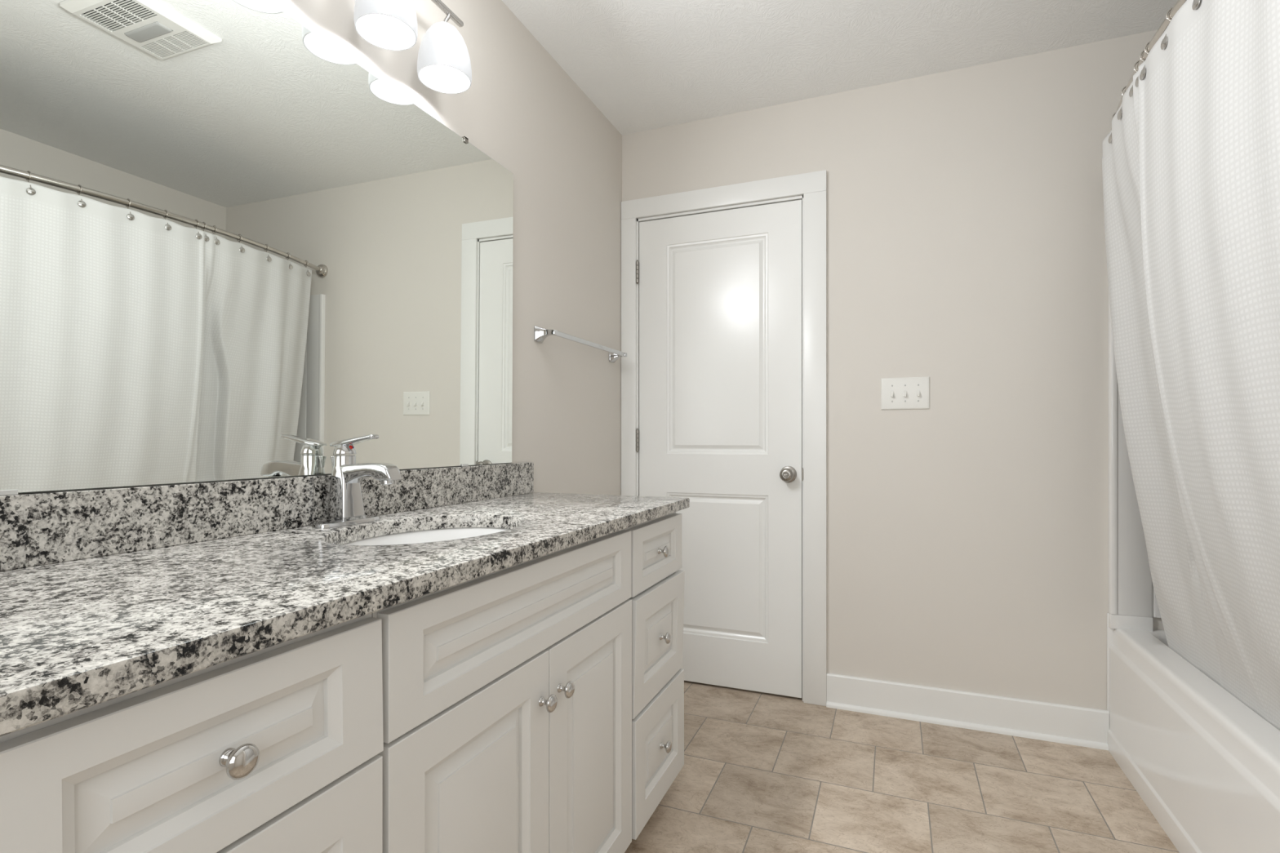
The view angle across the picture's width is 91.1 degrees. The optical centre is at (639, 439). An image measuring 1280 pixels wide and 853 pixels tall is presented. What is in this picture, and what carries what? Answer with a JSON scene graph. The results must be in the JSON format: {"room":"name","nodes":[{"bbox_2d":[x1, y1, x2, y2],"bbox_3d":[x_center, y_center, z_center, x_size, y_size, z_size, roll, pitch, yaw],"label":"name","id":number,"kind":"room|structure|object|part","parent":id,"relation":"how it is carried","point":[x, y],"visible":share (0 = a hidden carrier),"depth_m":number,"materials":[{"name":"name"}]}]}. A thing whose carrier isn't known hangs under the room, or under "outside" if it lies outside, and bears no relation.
{"room":"bathroom","nodes":[
{"label":"bathroom","id":0,"kind":"room"},
{"bbox_2d":[18,0,622,495],"bbox_3d":[-0.769,-0.159,1.273,0.100,2.440,3.670,0,0,22],"label":"wall","id":1,"kind":"structure","parent":0,"point":[520,108],"depth_m":2.22,"materials":[{"name":"paint"}]},
{"bbox_2d":[0,0,513,495],"bbox_3d":[-0.660,-0.390,1.373,0.017,0.932,1.362,0,0,22],"label":"wall mirror","id":2,"kind":"object","parent":1,"relation":"attached to","point":[230,248],"visible":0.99,"depth_m":1.14,"materials":[{"name":"clear glass"}]},
{"bbox_2d":[0,462,533,571],"bbox_3d":[-0.668,0.127,1.361,0.019,0.102,1.617,0,0,22],"label":"backsplash","id":3,"kind":"structure","parent":1,"relation":"attached to","point":[37,529],"depth_m":1.09,"materials":[{"name":"stone"}]},
{"bbox_2d":[353,0,417,50],"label":"vanity light","id":4,"kind":"object","parent":1,"relation":"attached to","point":[388,24],"depth_m":1.39,"materials":[{"name":"white glass"}]},
{"bbox_3d":[-0.564,-0.972,1.394,0.132,0.136,0.132,0,0,22],"label":"lamp shade","id":5,"kind":"part","parent":4,"relation":"part of","materials":[{"name":"white glass"}]},
{"bbox_3d":[-0.564,-0.969,1.394,0.060,0.105,0.060,0,0,22],"label":"bulb","id":6,"kind":"part","parent":4,"relation":"part of","materials":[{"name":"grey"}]},
{"bbox_2d":[417,0,471,93],"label":"vanity light","id":7,"kind":"object","parent":1,"relation":"attached to","point":[443,63],"depth_m":1.54,"materials":[{"name":"white glass"}]},
{"bbox_3d":[-0.490,-0.972,1.576,0.132,0.136,0.132,0,0,22],"label":"lamp shade","id":8,"kind":"part","parent":7,"relation":"part of","materials":[{"name":"white glass"}]},
{"bbox_3d":[-0.490,-0.969,1.576,0.060,0.105,0.060,0,0,22],"label":"bulb","id":9,"kind":"part","parent":7,"relation":"part of","materials":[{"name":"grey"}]},
{"bbox_3d":[-0.490,-1.049,1.576,0.033,0.054,0.033,0,0,22],"label":"arm","id":10,"kind":"part","parent":7,"relation":"part of","materials":[{"name":"silver metal"}]},
{"bbox_2d":[533,325,626,362],"bbox_3d":[-0.206,-0.363,2.439,0.070,0.053,0.662,0,0,22],"label":"towel bar","id":11,"kind":"object","parent":1,"relation":"attached to","point":[540,334],"visible":1,"depth_m":2.27,"materials":[{"name":"silver metal"}]},
{"bbox_3d":[-0.320,-0.363,2.156,0.070,0.053,0.052,0,0,22],"label":"post","id":12,"kind":"part","parent":11,"relation":"part of","materials":[{"name":"silver metal"}]},
{"bbox_3d":[-0.092,-0.363,2.722,0.070,0.053,0.052,0,0,22],"label":"post","id":13,"kind":"part","parent":11,"relation":"part of","materials":[{"name":"silver metal"}]},
{"bbox_2d":[502,0,1177,135],"bbox_3d":[0.502,-1.429,0.760,2.840,0.100,3.670,0,0,22],"label":"ceiling","id":14,"kind":"structure","parent":0,"point":[645,64],"depth_m":2.17,"materials":[{"name":"white paint"}]},
{"bbox_2d":[622,29,1164,710],"bbox_3d":[1.166,-0.159,2.407,2.640,2.440,0.120,0,0,22],"label":"wall","id":15,"kind":"structure","parent":0,"point":[967,533],"depth_m":2.33,"materials":[{"name":"paint"}]},
{"bbox_2d":[635,200,802,697],"bbox_3d":[0.315,0.038,2.667,0.723,2.026,0.104,0,0,22],"label":"door","id":16,"kind":"structure","parent":15,"relation":"in","point":[721,291],"depth_m":2.66,"materials":[{"name":"white paint"}]},
{"bbox_3d":[0.595,0.142,2.537,0.068,0.068,0.066,0,0,22],"label":"knob","id":17,"kind":"part","parent":16,"relation":"part of","materials":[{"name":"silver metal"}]},
{"bbox_2d":[621,169,826,706],"bbox_3d":[0.348,0.036,2.734,0.742,2.050,0.125,0,0,22],"label":"trim","id":18,"kind":"structure","parent":15,"relation":"attached to","point":[797,197],"depth_m":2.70,"materials":[{"name":"white paint"}]},
{"bbox_3d":[0.659,0.141,2.541,0.007,0.056,0.001,0,0,22],"label":"strike plate","id":19,"kind":"part","parent":18,"relation":"part of","materials":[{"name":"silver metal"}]},
{"bbox_2d":[880,376,929,409],"bbox_3d":[1.011,-0.176,2.394,0.171,0.122,0.020,0,0,22],"label":"light switch","id":20,"kind":"object","parent":15,"relation":"attached to","point":[905,393],"visible":1,"depth_m":2.40,"materials":[{"name":"white plastic"}]},
{"bbox_2d":[826,673,1109,751],"bbox_3d":[1.175,0.998,2.324,0.932,0.127,0.026,0,0,22],"label":"baseboard","id":21,"kind":"structure","parent":15,"relation":"attached to","point":[1087,727],"depth_m":2.30,"materials":[{"name":"white paint"}]},
{"bbox_3d":[1.171,1.052,2.319,0.928,0.019,0.012,0,0,22],"label":"shoe moulding","id":22,"kind":"part","parent":21,"relation":"part of","materials":[{"name":"white paint"}]},
{"bbox_2d":[1111,0,1186,129],"bbox_3d":[1.265,-0.924,1.407,0.184,0.072,1.678,0,0,22],"label":"curtain rod","id":23,"kind":"object","parent":15,"relation":"attached to","point":[1163,26],"visible":0.16,"depth_m":1.43,"materials":[{"name":"silver metal"}]},
{"bbox_2d":[1108,112,1115,143],"bbox_3d":[1.370,-0.897,1.799,0.041,0.088,0.025,0,0,22],"label":"curtain ring","id":24,"kind":"object","parent":23,"relation":"hanging from","point":[1110,135],"visible":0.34,"depth_m":1.80,"materials":[{"name":"silver metal"}]},
{"bbox_2d":[1117,85,1126,119],"bbox_3d":[1.295,-0.897,1.665,0.041,0.088,0.025,0,0,22],"label":"curtain ring","id":25,"kind":"object","parent":23,"relation":"hanging from","point":[1120,113],"visible":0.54,"depth_m":1.67,"materials":[{"name":"silver metal"}]},
{"bbox_2d":[1128,60,1139,97],"bbox_3d":[1.240,-0.897,1.554,0.041,0.088,0.025,0,0,22],"label":"curtain ring","id":26,"kind":"object","parent":23,"relation":"hanging from","point":[1131,92],"visible":0.45,"depth_m":1.56,"materials":[{"name":"silver metal"}]},
{"bbox_2d":[1134,49,1144,86],"bbox_3d":[1.219,-0.897,1.509,0.041,0.088,0.025,0,0,22],"label":"curtain ring","id":27,"kind":"object","parent":23,"relation":"hanging from","point":[1136,83],"visible":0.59,"depth_m":1.51,"materials":[{"name":"silver metal"}]},
{"bbox_2d":[1139,41,1149,79],"bbox_3d":[1.207,-0.897,1.480,0.041,0.088,0.025,0,0,22],"label":"curtain ring","id":28,"kind":"object","parent":23,"relation":"hanging from","point":[1143,72],"visible":0.6,"depth_m":1.48,"materials":[{"name":"silver metal"}]},
{"bbox_2d":[1160,7,1173,49],"bbox_3d":[1.161,-0.897,1.364,0.041,0.088,0.025,0,0,22],"label":"curtain ring","id":29,"kind":"object","parent":23,"relation":"hanging from","point":[1164,42],"visible":0.52,"depth_m":1.37,"materials":[{"name":"silver metal"}]},
{"bbox_2d":[1191,0,1199,9],"bbox_3d":[1.118,-0.897,1.236,0.041,0.088,0.025,0,0,22],"label":"curtain ring","id":30,"kind":"object","parent":23,"relation":"hanging from","point":[1196,2],"visible":1,"depth_m":1.24,"materials":[{"name":"silver metal"}]},
{"bbox_2d":[624,680,1178,852],"bbox_3d":[0.502,1.111,0.760,2.840,0.100,3.670,0,0,22],"label":"floor","id":31,"kind":"structure","parent":0,"point":[762,772],"depth_m":1.89,"materials":[{"name":"tile"}]},
{"bbox_2d":[0,613,383,852],"bbox_3d":[-0.636,0.635,0.706,0.565,0.852,0.401,0,0,22],"label":"base cabinet","id":32,"kind":"object","parent":31,"relation":"on","point":[275,748],"visible":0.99,"depth_m":0.61,"materials":[{"name":"white paint"}]},
{"bbox_3d":[-0.388,0.310,0.606,0.030,0.032,0.032,0,0,22],"label":"knob","id":33,"kind":"part","parent":32,"relation":"part of","materials":[{"name":"silver metal"}]},
{"bbox_3d":[-0.407,0.548,0.614,0.020,0.296,0.393,0,0,22],"label":"drawer","id":34,"kind":"part","parent":32,"relation":"part of","materials":[{"name":"white paint"}]},
{"bbox_2d":[371,528,631,852],"bbox_3d":[-0.407,0.635,1.272,0.568,0.852,0.818,0,0,22],"label":"base cabinet","id":35,"kind":"object","parent":31,"relation":"on","point":[507,692],"visible":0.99,"depth_m":1.09,"materials":[{"name":"white paint"}]},
{"bbox_2d":[0,492,689,736],"bbox_3d":[-0.413,0.193,1.269,0.559,0.030,1.636,0,0,22],"label":"countertop","id":36,"kind":"structure","parent":35,"relation":"on","point":[76,635],"depth_m":0.76,"materials":[{"name":"stone"}]},
{"bbox_2d":[311,434,401,528],"bbox_3d":[-0.595,0.084,1.301,0.148,0.189,0.173,0,0,-41],"label":"faucet","id":37,"kind":"object","parent":36,"relation":"on","point":[345,502],"visible":1,"depth_m":1.31,"materials":[{"name":"silver metal"}]},
{"bbox_3d":[-0.654,0.102,1.343,0.016,0.134,0.016,0,0,22],"label":"lift rod","id":38,"kind":"part","parent":37,"relation":"part of","materials":[{"name":"silver metal"}]},
{"bbox_3d":[-0.626,0.020,1.332,0.045,0.026,0.045,0,0,22],"label":"handle","id":39,"kind":"part","parent":37,"relation":"part of","materials":[{"name":"silver metal"}]},
{"bbox_3d":[-0.619,0.173,1.329,0.054,0.010,0.158,0,0,22],"label":"plate","id":40,"kind":"part","parent":37,"relation":"part of","materials":[{"name":"silver metal"}]},
{"bbox_3d":[-0.602,0.002,1.322,0.120,0.025,0.034,0,0,22],"label":"lever","id":41,"kind":"part","parent":37,"relation":"part of","materials":[{"name":"silver metal"}]},
{"bbox_3d":[-0.557,0.074,1.304,0.132,0.052,0.040,0,0,22],"label":"spout","id":42,"kind":"part","parent":37,"relation":"part of","materials":[{"name":"silver metal"}]},
{"bbox_2d":[343,527,509,545],"bbox_3d":[-0.422,0.280,1.277,0.360,0.142,0.485,0,0,22],"label":"sink","id":43,"kind":"object","parent":36,"relation":"in","point":[445,534],"visible":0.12,"depth_m":1.45,"materials":[{"name":"white ceramic"}]},
{"bbox_3d":[-0.255,0.696,0.995,0.020,0.599,0.404,0,0,22],"label":"door","id":44,"kind":"part","parent":35,"relation":"part of","materials":[{"name":"white paint"}]},
{"bbox_3d":[-0.180,0.307,1.180,0.020,0.166,0.803,0,0,22],"label":"false drawer","id":45,"kind":"part","parent":35,"relation":"part of","materials":[{"name":"white paint"}]},
{"bbox_3d":[-0.168,0.481,1.146,0.030,0.032,0.032,0,0,22],"label":"knob","id":46,"kind":"part","parent":35,"relation":"part of","materials":[{"name":"silver metal"}]},
{"bbox_3d":[-0.142,0.481,1.209,0.030,0.032,0.032,0,0,22],"label":"knob","id":47,"kind":"part","parent":35,"relation":"part of","materials":[{"name":"silver metal"}]},
{"bbox_3d":[-0.104,0.696,1.371,0.020,0.599,0.400,0,0,22],"label":"door","id":48,"kind":"part","parent":35,"relation":"part of","materials":[{"name":"white paint"}]},
{"bbox_2d":[625,511,684,839],"bbox_3d":[-0.178,0.635,1.836,0.570,0.852,0.396,0,0,22],"label":"base cabinet","id":49,"kind":"object","parent":31,"relation":"on","point":[657,580],"visible":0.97,"depth_m":1.71,"materials":[{"name":"white paint"}]},
{"bbox_3d":[0.047,0.310,1.745,0.020,0.166,0.388,0,0,22],"label":"drawer","id":50,"kind":"part","parent":49,"relation":"part of","materials":[{"name":"white paint"}]},
{"bbox_3d":[0.053,0.849,1.743,0.020,0.292,0.388,0,0,22],"label":"drawer","id":51,"kind":"part","parent":49,"relation":"part of","materials":[{"name":"white paint"}]},
{"bbox_3d":[0.052,0.548,1.743,0.028,0.296,0.388,0,0,22],"label":"drawer","id":52,"kind":"part","parent":49,"relation":"part of","materials":[{"name":"white paint"}]},
{"bbox_3d":[0.066,0.310,1.738,0.030,0.032,0.032,0,0,22],"label":"knob","id":53,"kind":"part","parent":49,"relation":"part of","materials":[{"name":"silver metal"}]},
{"bbox_3d":[0.071,0.548,1.736,0.030,0.032,0.032,0,0,22],"label":"knob","id":54,"kind":"part","parent":49,"relation":"part of","materials":[{"name":"silver metal"}]},
{"bbox_3d":[0.072,0.849,1.735,0.030,0.032,0.032,0,0,22],"label":"knob","id":55,"kind":"part","parent":49,"relation":"part of","materials":[{"name":"silver metal"}]},
{"bbox_2d":[1106,613,1279,852],"bbox_3d":[1.677,0.829,1.241,0.818,0.465,1.658,0,0,22],"label":"bathtub","id":56,"kind":"object","parent":31,"relation":"on","point":[1206,765],"visible":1,"depth_m":1.60,"materials":[{"name":"white ceramic"}]},
{"bbox_2d":[1147,629,1168,647],"bbox_3d":[1.726,0.787,1.221,0.711,0.377,1.656,0,0,22],"label":"basin","id":57,"kind":"object","parent":56,"relation":"in","point":[1158,636],"depth_m":2.06,"materials":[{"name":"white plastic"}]},
{"bbox_3d":[1.772,-0.159,0.248,0.100,2.440,3.670,0,0,22],"label":"wall","id":58,"kind":"structure","parent":0,"visible":0},
{"bbox_2d":[1108,293,1160,617],"bbox_3d":[1.679,-0.097,1.240,0.812,1.386,1.659,0,0,22],"label":"tub surround","id":59,"kind":"object","parent":58,"relation":"attached to","point":[1131,592],"visible":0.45,"depth_m":2.13,"materials":[{"name":"white plastic"}]},
{"bbox_3d":[1.077,-0.898,1.088,0.040,0.088,0.025,0,0,22],"label":"curtain ring","id":60,"kind":"object","parent":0,"visible":0},
{"bbox_2d":[1102,0,1279,730],"bbox_3d":[1.290,-0.083,1.363,0.287,1.628,1.479,0,0,22],"label":"shower curtain","id":61,"kind":"object","parent":60,"relation":"hanging from","point":[1191,162],"visible":0.98,"depth_m":1.29,"materials":[{"name":"fabric"}]}
]}

